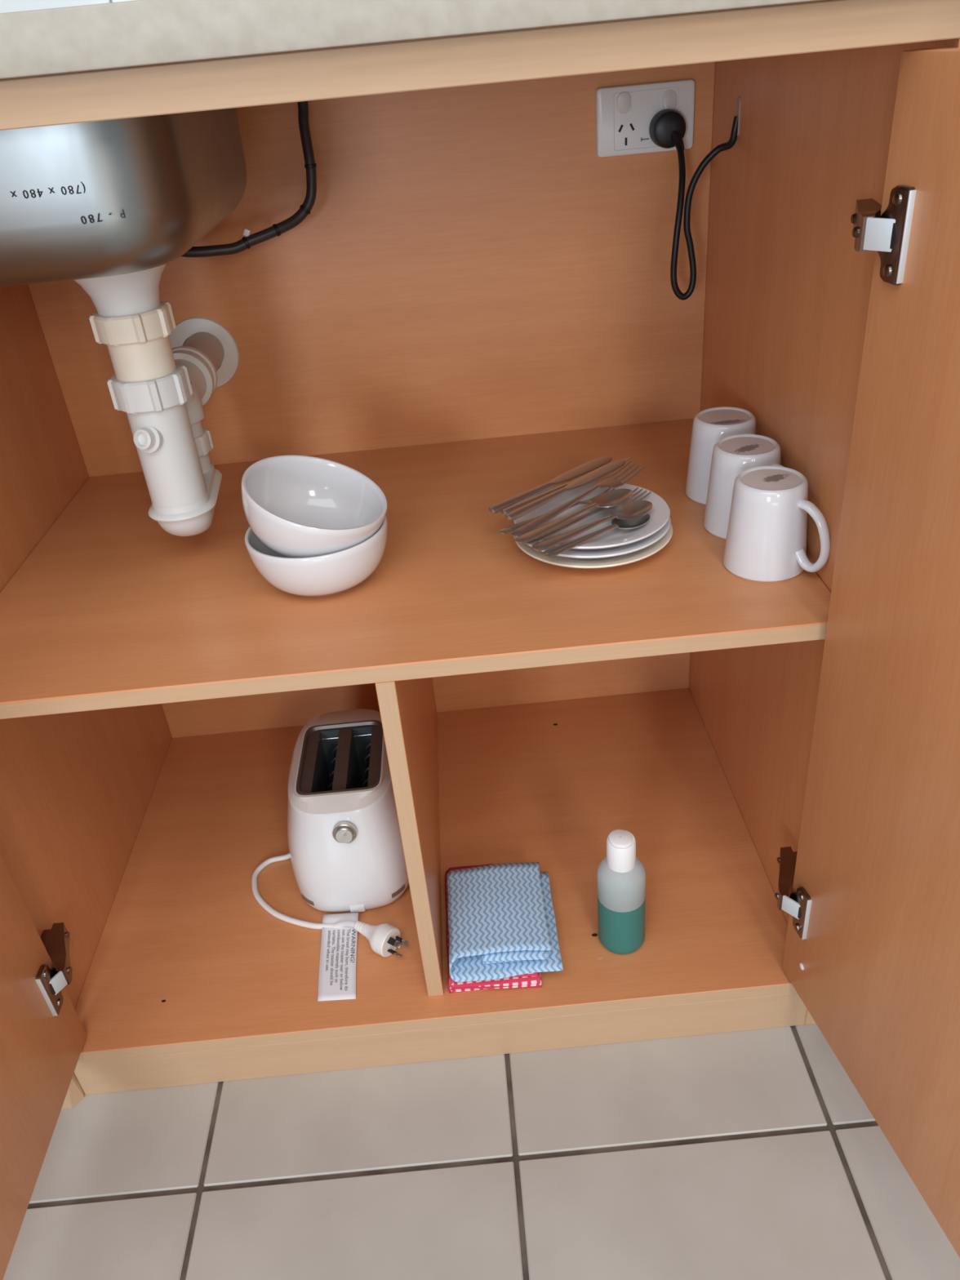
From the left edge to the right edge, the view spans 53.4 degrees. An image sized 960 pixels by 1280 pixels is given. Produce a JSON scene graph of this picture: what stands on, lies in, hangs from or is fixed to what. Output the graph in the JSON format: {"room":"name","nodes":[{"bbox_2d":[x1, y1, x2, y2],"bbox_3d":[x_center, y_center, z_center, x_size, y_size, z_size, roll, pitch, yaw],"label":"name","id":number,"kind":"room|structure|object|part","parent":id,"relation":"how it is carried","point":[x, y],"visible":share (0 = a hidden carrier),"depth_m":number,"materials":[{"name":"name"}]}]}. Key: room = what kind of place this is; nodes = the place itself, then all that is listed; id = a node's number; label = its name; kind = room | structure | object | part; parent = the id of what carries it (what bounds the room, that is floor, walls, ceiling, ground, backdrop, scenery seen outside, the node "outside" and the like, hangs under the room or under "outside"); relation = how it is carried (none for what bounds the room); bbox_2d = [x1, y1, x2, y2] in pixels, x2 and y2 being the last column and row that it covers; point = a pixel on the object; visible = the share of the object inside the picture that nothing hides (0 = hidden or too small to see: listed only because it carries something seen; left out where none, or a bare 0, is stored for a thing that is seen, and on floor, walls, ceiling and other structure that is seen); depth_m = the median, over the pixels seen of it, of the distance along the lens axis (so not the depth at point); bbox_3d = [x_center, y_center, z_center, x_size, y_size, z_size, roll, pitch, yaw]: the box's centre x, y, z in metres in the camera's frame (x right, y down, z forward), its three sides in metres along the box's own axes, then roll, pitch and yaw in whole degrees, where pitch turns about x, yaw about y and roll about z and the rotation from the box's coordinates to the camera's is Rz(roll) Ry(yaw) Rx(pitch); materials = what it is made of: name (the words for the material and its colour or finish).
{"room":"kitchen","nodes":[
{"label":"kitchen","id":0,"kind":"room"},
{"bbox_2d":[0,0,134,13],"bbox_3d":[-0.041,-0.822,0.927,3.400,2.200,0.026,-6,32,0],"label":"wall","id":1,"kind":"structure","parent":0,"point":[6,6],"depth_m":0.99,"materials":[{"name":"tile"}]},
{"bbox_2d":[3,1023,959,1279],"bbox_3d":[0.155,0.955,0.160,3.446,0.020,3.220,-6,32,0],"label":"floor","id":2,"kind":"structure","parent":0,"point":[753,1154],"depth_m":0.89,"materials":[{"name":"tile"}]},
{"bbox_2d":[0,0,959,1279],"bbox_3d":[-0.060,0.012,0.831,1.700,0.897,0.882,-6,32,0],"label":"base cabinet","id":3,"kind":"object","parent":2,"relation":"on","point":[473,307],"visible":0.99,"depth_m":0.98,"materials":[{"name":"brown wood"}]},
{"bbox_3d":[-0.430,0.164,0.602,0.016,0.796,0.372,-5,32,0],"label":"door","id":4,"kind":"part","parent":3,"relation":"part of","materials":[{"name":"brown wood"}]},
{"bbox_3d":[-0.428,0.303,0.942,0.012,0.044,0.034,-6,32,0],"label":"mounting plate","id":5,"kind":"part","parent":3,"relation":"part of","materials":[{"name":"brown wood"}]},
{"bbox_2d":[35,964,63,1016],"bbox_3d":[-0.403,0.326,0.901,0.006,0.055,0.029,-6,32,0],"label":"hinge","id":6,"kind":"object","parent":3,"relation":"on","point":[49,978],"depth_m":0.89,"materials":[{"name":"silver metal"}]},
{"bbox_3d":[-0.410,0.307,0.932,0.021,0.022,0.067,-16,34,-17],"label":"hinge arm","id":7,"kind":"part","parent":3,"relation":"part of","materials":[{"name":"silver metal"}]},
{"bbox_3d":[-0.476,-0.042,0.980,0.016,0.897,0.528,-6,32,0],"label":"panel","id":8,"kind":"part","parent":3,"relation":"part of","materials":[{"name":"brown wood"}]},
{"bbox_2d":[244,514,386,595],"bbox_3d":[-0.147,-0.081,0.884,0.130,0.054,0.130,-6,32,0],"label":"bowl","id":9,"kind":"object","parent":3,"relation":"on","point":[341,571],"visible":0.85,"depth_m":0.84,"materials":[{"name":"white ceramic"}]},
{"bbox_2d":[241,454,387,557],"bbox_3d":[-0.146,-0.116,0.862,0.127,0.084,0.129,-14,33,-14],"label":"bowl","id":10,"kind":"object","parent":9,"relation":"on","point":[298,506],"visible":0.85,"depth_m":0.89,"materials":[{"name":"white ceramic"}]},
{"bbox_2d":[251,708,408,1001],"bbox_3d":[-0.178,0.222,1.086,0.200,0.153,0.334,-6,32,0],"label":"toaster","id":11,"kind":"object","parent":3,"relation":"on","point":[346,853],"visible":0.99,"depth_m":1.05,"materials":[{"name":"white plastic"}]},
{"bbox_3d":[-0.208,0.295,1.099,0.091,0.019,0.167,-18,34,-20],"label":"cord","id":12,"kind":"part","parent":11,"relation":"part of","materials":[{"name":"white plastic"}]},
{"bbox_3d":[-0.145,0.208,1.022,0.026,0.026,0.012,-6,32,0],"label":"browning knob","id":13,"kind":"part","parent":11,"relation":"part of","materials":[{"name":"silver metal"}]},
{"bbox_2d":[349,904,365,912],"bbox_3d":[-0.139,0.299,1.081,0.017,0.010,0.016,-6,32,0],"label":"tray","id":14,"kind":"object","parent":11,"relation":"on","point":[353,908],"depth_m":1.07,"materials":[{"name":"white plastic"}]},
{"bbox_3d":[-0.105,-0.238,1.186,0.760,0.843,0.009,-6,32,0],"label":"panel","id":15,"kind":"part","parent":3,"relation":"part of","materials":[{"name":"brown wood"}]},
{"bbox_2d":[0,418,831,719],"bbox_3d":[-0.092,-0.102,0.976,0.759,0.016,0.492,-6,32,0],"label":"shelf","id":16,"kind":"object","parent":3,"relation":"attached to","point":[102,606],"depth_m":0.86,"materials":[{"name":"brown wood"}]},
{"bbox_2d":[0,0,833,79],"bbox_3d":[-0.108,-0.484,0.755,2.600,0.028,0.616,-6,32,0],"label":"countertop","id":17,"kind":"structure","parent":3,"relation":"on","point":[136,33],"depth_m":0.50,"materials":[{"name":"beige stone"}]},
{"bbox_2d":[0,62,247,286],"bbox_3d":[-0.346,-0.389,0.756,0.319,0.157,0.396,-6,32,0],"label":"sink","id":18,"kind":"object","parent":17,"relation":"in","point":[123,196],"visible":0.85,"depth_m":0.64,"materials":[{"name":"silver metal"}]},
{"bbox_2d":[74,263,239,536],"bbox_3d":[-0.306,-0.272,0.964,0.091,0.269,0.315,-7,32,-2],"label":"trap","id":19,"kind":"object","parent":18,"relation":"attached to","point":[166,371],"visible":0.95,"depth_m":0.86,"materials":[{"name":"white plastic"}]},
{"bbox_2d":[171,346,217,405],"bbox_3d":[-0.312,-0.277,1.012,0.062,0.062,0.028,-6,32,0],"label":"nut","id":20,"kind":"object","parent":19,"relation":"attached to","point":[196,359],"depth_m":1.00,"materials":[{"name":"white plastic"}]},
{"bbox_2d":[181,101,316,257],"bbox_3d":[-0.301,-0.473,0.954,0.269,0.166,0.073,-4,32,3],"label":"hose","id":21,"kind":"object","parent":17,"relation":"hanging from","point":[277,229],"visible":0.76,"depth_m":0.97,"materials":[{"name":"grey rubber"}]},
{"bbox_3d":[-0.058,0.250,1.181,0.760,0.016,0.518,-6,32,0],"label":"panel","id":22,"kind":"part","parent":3,"relation":"part of","materials":[{"name":"brown wood"}]},
{"bbox_3d":[-0.092,-0.315,0.532,1.700,0.024,0.017,-6,32,0],"label":"rail","id":23,"kind":"part","parent":3,"relation":"part of","materials":[{"name":"brown wood"}]},
{"bbox_2d":[444,863,542,993],"bbox_3d":[0.011,0.311,1.040,0.097,0.021,0.165,-6,32,0],"label":"cloth","id":24,"kind":"object","parent":3,"relation":"on","point":[530,980],"visible":0.2,"depth_m":0.97,"materials":[{"name":"red"}]},
{"bbox_2d":[446,862,563,982],"bbox_3d":[0.023,0.297,1.023,0.115,0.020,0.145,-6,32,0],"label":"cloth","id":25,"kind":"object","parent":24,"relation":"on","point":[501,917],"visible":1,"depth_m":1.01,"materials":[{"name":"blue fabric"}]},
{"bbox_2d":[514,523,672,568],"bbox_3d":[0.108,-0.100,0.913,0.150,0.014,0.150,-6,32,0],"label":"plate","id":26,"kind":"object","parent":3,"relation":"on","point":[603,562],"visible":0.24,"depth_m":0.86,"materials":[{"name":"beige ceramic"}]},
{"bbox_2d":[525,516,671,558],"bbox_3d":[0.107,-0.107,0.909,0.147,0.014,0.147,-6,32,0],"label":"plate","id":27,"kind":"object","parent":26,"relation":"on","point":[640,544],"visible":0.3,"depth_m":0.86,"materials":[{"name":"white ceramic"}]},
{"bbox_2d":[513,481,670,549],"bbox_3d":[0.105,-0.115,0.905,0.147,0.014,0.147,-6,32,0],"label":"plate","id":28,"kind":"object","parent":27,"relation":"on","point":[660,513],"visible":0.51,"depth_m":0.90,"materials":[{"name":"white ceramic"}]},
{"bbox_2d":[488,456,612,513],"bbox_3d":[0.074,-0.157,0.951,0.174,0.007,0.015,-30,39,-33],"label":"table knife","id":29,"kind":"object","parent":28,"relation":"on","point":[593,464],"visible":0.97,"depth_m":0.95,"materials":[{"name":"silver metal"}]},
{"bbox_3d":[0.040,-0.139,0.926,0.082,0.006,0.011,-29,50,-33],"label":"handle","id":30,"kind":"part","parent":29,"relation":"part of","materials":[{"name":"silver metal"}]},
{"bbox_3d":[0.103,-0.173,0.974,0.093,0.004,0.016,-29,50,-33],"label":"blade","id":31,"kind":"part","parent":29,"relation":"part of","materials":[{"name":"silver metal"}]},
{"bbox_2d":[497,487,614,533],"bbox_3d":[0.076,-0.120,0.897,0.139,0.008,0.021,-23,36,-26],"label":"fork","id":32,"kind":"object","parent":28,"relation":"on","point":[511,528],"visible":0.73,"depth_m":0.88,"materials":[{"name":"silver metal"}]},
{"bbox_3d":[0.056,-0.114,0.886,0.091,0.005,0.014,-22,30,-27],"label":"handle","id":33,"kind":"part","parent":32,"relation":"part of","materials":[{"name":"silver metal"}]},
{"bbox_2d":[505,460,626,520],"bbox_3d":[0.084,-0.144,0.912,0.158,0.008,0.016,-27,38,-31],"label":"table knife","id":34,"kind":"object","parent":28,"relation":"on","point":[604,470],"visible":1,"depth_m":0.91,"materials":[{"name":"silver metal"}]},
{"bbox_3d":[0.053,-0.127,0.890,0.074,0.006,0.011,-30,45,-30],"label":"handle","id":35,"kind":"part","parent":34,"relation":"part of","materials":[{"name":"silver metal"}]},
{"bbox_3d":[0.112,-0.161,0.930,0.085,0.004,0.016,-30,45,-30],"label":"blade","id":36,"kind":"part","parent":34,"relation":"part of","materials":[{"name":"silver metal"}]},
{"bbox_2d":[500,457,631,515],"bbox_3d":[0.087,-0.152,0.932,0.174,0.006,0.015,-28,38,-31],"label":"table knife","id":37,"kind":"object","parent":28,"relation":"on","point":[505,511],"visible":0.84,"depth_m":0.90,"materials":[{"name":"silver metal"}]},
{"bbox_3d":[0.052,-0.134,0.908,0.082,0.006,0.011,-27,27,-31],"label":"handle","id":38,"kind":"part","parent":37,"relation":"part of","materials":[{"name":"silver metal"}]},
{"bbox_3d":[0.118,-0.168,0.953,0.093,0.004,0.015,-28,38,-31],"label":"blade","id":39,"kind":"part","parent":37,"relation":"part of","materials":[{"name":"silver metal"}]},
{"bbox_2d":[511,460,644,537],"bbox_3d":[0.092,-0.133,0.895,0.170,0.016,0.021,-29,39,-33],"label":"fork","id":40,"kind":"object","parent":28,"relation":"on","point":[608,482],"visible":1,"depth_m":0.89,"materials":[{"name":"silver metal"}]},
{"bbox_3d":[0.071,-0.119,0.880,0.112,0.005,0.014,-32,49,-30],"label":"handle","id":41,"kind":"part","parent":40,"relation":"part of","materials":[{"name":"silver metal"}]},
{"bbox_2d":[524,487,651,544],"bbox_3d":[0.099,-0.115,0.886,0.154,0.007,0.021,-25,37,-31],"label":"fork","id":42,"kind":"object","parent":28,"relation":"on","point":[577,519],"visible":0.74,"depth_m":0.88,"materials":[{"name":"silver metal"}]},
{"bbox_3d":[0.078,-0.106,0.874,0.102,0.004,0.014,-28,39,-32],"label":"handle","id":43,"kind":"part","parent":42,"relation":"part of","materials":[{"name":"silver metal"}]},
{"bbox_2d":[514,488,632,543],"bbox_3d":[0.087,-0.112,0.869,0.142,0.009,0.028,-27,38,-30],"label":"spoon","id":44,"kind":"object","parent":42,"relation":"on","point":[613,498],"visible":1,"depth_m":0.88,"materials":[{"name":"silver metal"}]},
{"bbox_3d":[0.070,-0.105,0.856,0.097,0.004,0.014,-27,38,-30],"label":"handle","id":45,"kind":"part","parent":44,"relation":"part of","materials":[{"name":"silver metal"}]},
{"bbox_2d":[591,488,632,507],"bbox_3d":[0.124,-0.130,0.893,0.046,0.007,0.028,-27,38,-30],"label":"spoon bowl","id":46,"kind":"object","parent":44,"relation":"on","point":[613,498],"depth_m":0.90,"materials":[{"name":"silver metal"}]},
{"bbox_2d":[541,513,649,557],"bbox_3d":[0.105,-0.093,0.858,0.124,0.009,0.028,-24,36,-29],"label":"spoon","id":47,"kind":"object","parent":28,"relation":"on","point":[622,524],"visible":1,"depth_m":0.85,"materials":[{"name":"silver metal"}]},
{"bbox_3d":[0.090,-0.089,0.847,0.086,0.004,0.014,-24,36,-29],"label":"handle","id":48,"kind":"part","parent":47,"relation":"part of","materials":[{"name":"silver metal"}]},
{"bbox_2d":[531,500,652,551],"bbox_3d":[0.103,-0.102,0.863,0.140,0.010,0.028,-24,37,-28],"label":"spoon","id":49,"kind":"object","parent":47,"relation":"on","point":[633,509],"visible":1,"depth_m":0.87,"materials":[{"name":"silver metal"}]},
{"bbox_3d":[0.086,-0.097,0.850,0.096,0.004,0.014,-24,42,-29],"label":"handle","id":50,"kind":"part","parent":49,"relation":"part of","materials":[{"name":"silver metal"}]},
{"bbox_2d":[610,500,652,519],"bbox_3d":[0.141,-0.118,0.885,0.046,0.007,0.028,-24,42,-29],"label":"spoon bowl","id":51,"kind":"object","parent":49,"relation":"on","point":[633,509],"depth_m":0.89,"materials":[{"name":"silver metal"}]},
{"bbox_2d":[611,513,649,529],"bbox_3d":[0.139,-0.107,0.878,0.041,0.007,0.028,-24,36,-29],"label":"spoon bowl","id":52,"kind":"object","parent":47,"relation":"on","point":[622,524],"depth_m":0.88,"materials":[{"name":"silver metal"}]},
{"bbox_2d":[596,829,645,954],"bbox_3d":[0.146,0.257,0.983,0.049,0.148,0.049,-6,32,0],"label":"detergent bottle","id":53,"kind":"object","parent":3,"relation":"on","point":[620,875],"visible":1,"depth_m":0.96,"materials":[{"name":"teal plastic"}]},
{"bbox_2d":[595,79,694,157],"bbox_3d":[0.173,-0.545,0.999,0.103,0.065,0.013,-6,32,0],"label":"power outlet","id":54,"kind":"object","parent":3,"relation":"attached to","point":[624,114],"visible":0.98,"depth_m":0.99,"materials":[{"name":"white plastic"}]},
{"bbox_2d":[617,92,631,113],"bbox_3d":[0.149,-0.555,0.987,0.014,0.020,0.003,-6,32,0],"label":"rocker switch","id":55,"kind":"object","parent":54,"relation":"attached to","point":[624,99],"depth_m":0.99,"materials":[{"name":"white plastic"}]},
{"bbox_2d":[662,89,676,109],"bbox_3d":[0.197,-0.558,0.988,0.014,0.020,0.004,-6,32,0],"label":"rocker switch","id":56,"kind":"object","parent":54,"relation":"attached to","point":[669,96],"depth_m":0.99,"materials":[{"name":"white plastic"}]},
{"bbox_2d":[648,109,737,300],"bbox_3d":[0.214,-0.453,1.000,0.050,0.178,0.108,-19,34,-21],"label":"power cord","id":57,"kind":"object","parent":54,"relation":"attached to","point":[667,128],"visible":1,"depth_m":0.98,"materials":[{"name":"black rubber"}]},
{"bbox_2d":[684,406,755,504],"bbox_3d":[0.254,-0.187,0.966,0.088,0.082,0.071,5,33,16],"label":"coffee mug","id":58,"kind":"object","parent":3,"relation":"on","point":[710,425],"visible":0.39,"depth_m":0.95,"materials":[{"name":"white ceramic"}]},
{"bbox_2d":[699,408,749,425],"bbox_3d":[0.243,-0.221,0.947,0.048,0.001,0.048,-28,38,-32],"label":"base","id":59,"kind":"object","parent":58,"relation":"on","point":[708,416],"depth_m":0.95,"materials":[{"name":"white ceramic"}]},
{"bbox_2d":[703,434,784,539],"bbox_3d":[0.257,-0.145,0.898,0.088,0.082,0.071,5,33,16],"label":"coffee mug","id":60,"kind":"object","parent":3,"relation":"on","point":[732,455],"visible":0.43,"depth_m":0.88,"materials":[{"name":"white ceramic"}]},
{"bbox_2d":[720,436,773,454],"bbox_3d":[0.246,-0.179,0.879,0.048,0.001,0.048,-28,38,-32],"label":"print","id":61,"kind":"object","parent":60,"relation":"on","point":[728,445],"depth_m":0.88},
{"bbox_3d":[0.279,-0.128,0.871,0.012,0.063,0.031,-28,38,-32],"label":"handle","id":62,"kind":"part","parent":60,"relation":"part of","materials":[{"name":"white ceramic"}]},
{"bbox_2d":[723,466,830,582],"bbox_3d":[0.259,-0.102,0.830,0.088,0.082,0.071,5,33,16],"label":"coffee mug","id":63,"kind":"object","parent":3,"relation":"on","point":[766,540],"visible":1,"depth_m":0.81,"materials":[{"name":"white ceramic"}]},
{"bbox_2d":[742,468,800,490],"bbox_3d":[0.248,-0.136,0.811,0.048,0.001,0.048,-28,38,-32],"label":"print","id":64,"kind":"object","parent":63,"relation":"on","point":[753,479],"depth_m":0.81},
{"bbox_3d":[0.281,-0.086,0.803,0.012,0.063,0.031,-28,38,-32],"label":"handle","id":65,"kind":"part","parent":63,"relation":"part of","materials":[{"name":"white ceramic"}]},
{"bbox_3d":[0.299,0.232,0.930,0.021,0.022,0.067,5,34,17],"label":"hinge arm","id":66,"kind":"part","parent":3,"relation":"part of","materials":[{"name":"silver metal"}]},
{"bbox_3d":[0.316,0.225,0.939,0.012,0.044,0.034,-6,32,0],"label":"mounting plate","id":67,"kind":"part","parent":3,"relation":"part of","materials":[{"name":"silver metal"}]},
{"bbox_2d":[789,886,811,939],"bbox_3d":[0.299,0.253,0.897,0.006,0.055,0.029,-11,32,-8],"label":"hinge","id":68,"kind":"object","parent":3,"relation":"on","point":[800,897],"depth_m":0.89,"materials":[{"name":"silver metal"}]},
{"bbox_3d":[0.296,-0.117,0.982,0.016,0.897,0.528,-6,32,0],"label":"panel","id":69,"kind":"part","parent":3,"relation":"part of","materials":[{"name":"brown wood"}]},
{"bbox_3d":[0.251,-0.268,0.616,0.021,0.022,0.067,5,34,17],"label":"hinge arm","id":70,"kind":"part","parent":3,"relation":"part of","materials":[{"name":"silver metal"}]},
{"bbox_3d":[0.323,0.090,0.605,0.078,0.796,0.369,-6,32,0],"label":"door","id":71,"kind":"part","parent":3,"relation":"part of","materials":[{"name":"brown wood"}]},
{"bbox_2d":[877,185,916,285],"bbox_3d":[0.251,-0.248,0.583,0.006,0.055,0.029,-11,32,-8],"label":"hinge","id":72,"kind":"object","parent":3,"relation":"on","point":[897,217],"depth_m":0.58,"materials":[{"name":"silver metal"}]}
]}

